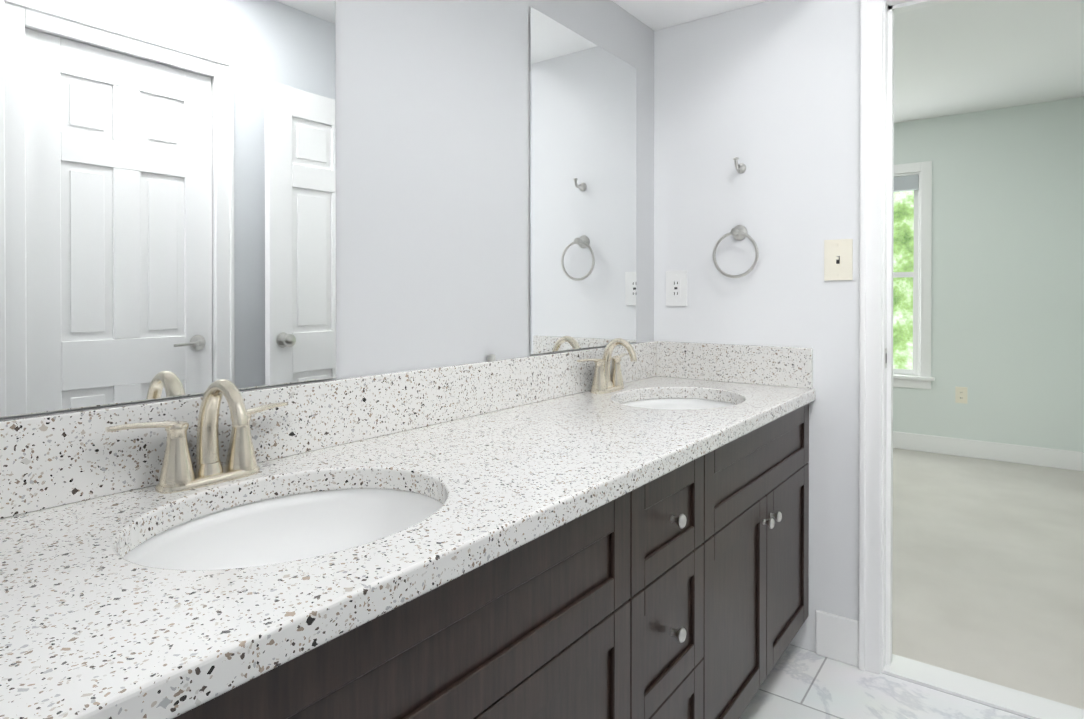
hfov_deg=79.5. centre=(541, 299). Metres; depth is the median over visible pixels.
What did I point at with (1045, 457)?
baseboard
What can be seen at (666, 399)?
sink
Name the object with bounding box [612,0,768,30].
ceiling
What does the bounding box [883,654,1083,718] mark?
threshold
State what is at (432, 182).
wall
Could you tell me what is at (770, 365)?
backsplash
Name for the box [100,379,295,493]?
faucet
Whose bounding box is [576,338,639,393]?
faucet
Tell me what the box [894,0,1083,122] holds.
ceiling
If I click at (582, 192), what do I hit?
mirror
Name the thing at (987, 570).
floor
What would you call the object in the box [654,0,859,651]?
wall
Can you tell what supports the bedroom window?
in the wall at (1007, 338)
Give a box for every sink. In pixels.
[92,466,475,597]
[612,390,743,413]
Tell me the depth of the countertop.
0.76 m
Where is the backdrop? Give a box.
[893,190,913,369]
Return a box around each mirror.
[0,0,335,417]
[530,7,635,354]
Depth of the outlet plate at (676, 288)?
2.37 m
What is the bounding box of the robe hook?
[733,157,745,172]
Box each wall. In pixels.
[0,0,653,419]
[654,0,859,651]
[893,97,1083,451]
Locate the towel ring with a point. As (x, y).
(738, 232)
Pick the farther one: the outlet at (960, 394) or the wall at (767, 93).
the outlet at (960, 394)
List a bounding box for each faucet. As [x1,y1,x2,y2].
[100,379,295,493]
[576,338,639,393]
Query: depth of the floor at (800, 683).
1.86 m
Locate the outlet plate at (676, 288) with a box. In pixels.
[666,270,686,305]
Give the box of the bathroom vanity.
[140,398,815,718]
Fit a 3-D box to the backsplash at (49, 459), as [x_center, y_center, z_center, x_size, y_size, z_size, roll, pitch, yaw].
[-0.219,0.222,1.551,0.019,0.129,2.168,0,0,37]
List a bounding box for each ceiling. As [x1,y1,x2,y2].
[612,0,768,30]
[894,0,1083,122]
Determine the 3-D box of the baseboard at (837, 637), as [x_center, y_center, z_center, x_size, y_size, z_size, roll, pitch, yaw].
[0.147,1.071,0.770,1.550,0.140,3.000,0,0,37]
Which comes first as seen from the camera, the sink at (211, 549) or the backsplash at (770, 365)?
the sink at (211, 549)
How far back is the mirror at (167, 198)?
1.04 m
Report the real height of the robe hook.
0.046 m
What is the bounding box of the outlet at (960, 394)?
[955,386,966,403]
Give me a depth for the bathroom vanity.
1.09 m
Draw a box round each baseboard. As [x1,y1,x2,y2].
[816,610,858,666]
[893,431,1083,470]
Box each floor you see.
[739,644,1029,718]
[892,448,1083,708]
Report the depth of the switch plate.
2.04 m
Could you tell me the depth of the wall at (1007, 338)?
4.48 m
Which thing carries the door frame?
attached to the wall at (767, 93)
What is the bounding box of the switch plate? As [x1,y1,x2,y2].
[824,239,852,280]
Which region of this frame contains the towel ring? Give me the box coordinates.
[712,225,758,277]
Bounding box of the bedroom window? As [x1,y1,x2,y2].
[893,161,934,388]
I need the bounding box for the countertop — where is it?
[0,374,815,718]
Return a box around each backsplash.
[0,341,659,517]
[656,342,812,385]
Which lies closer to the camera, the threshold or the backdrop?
the threshold
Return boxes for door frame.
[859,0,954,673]

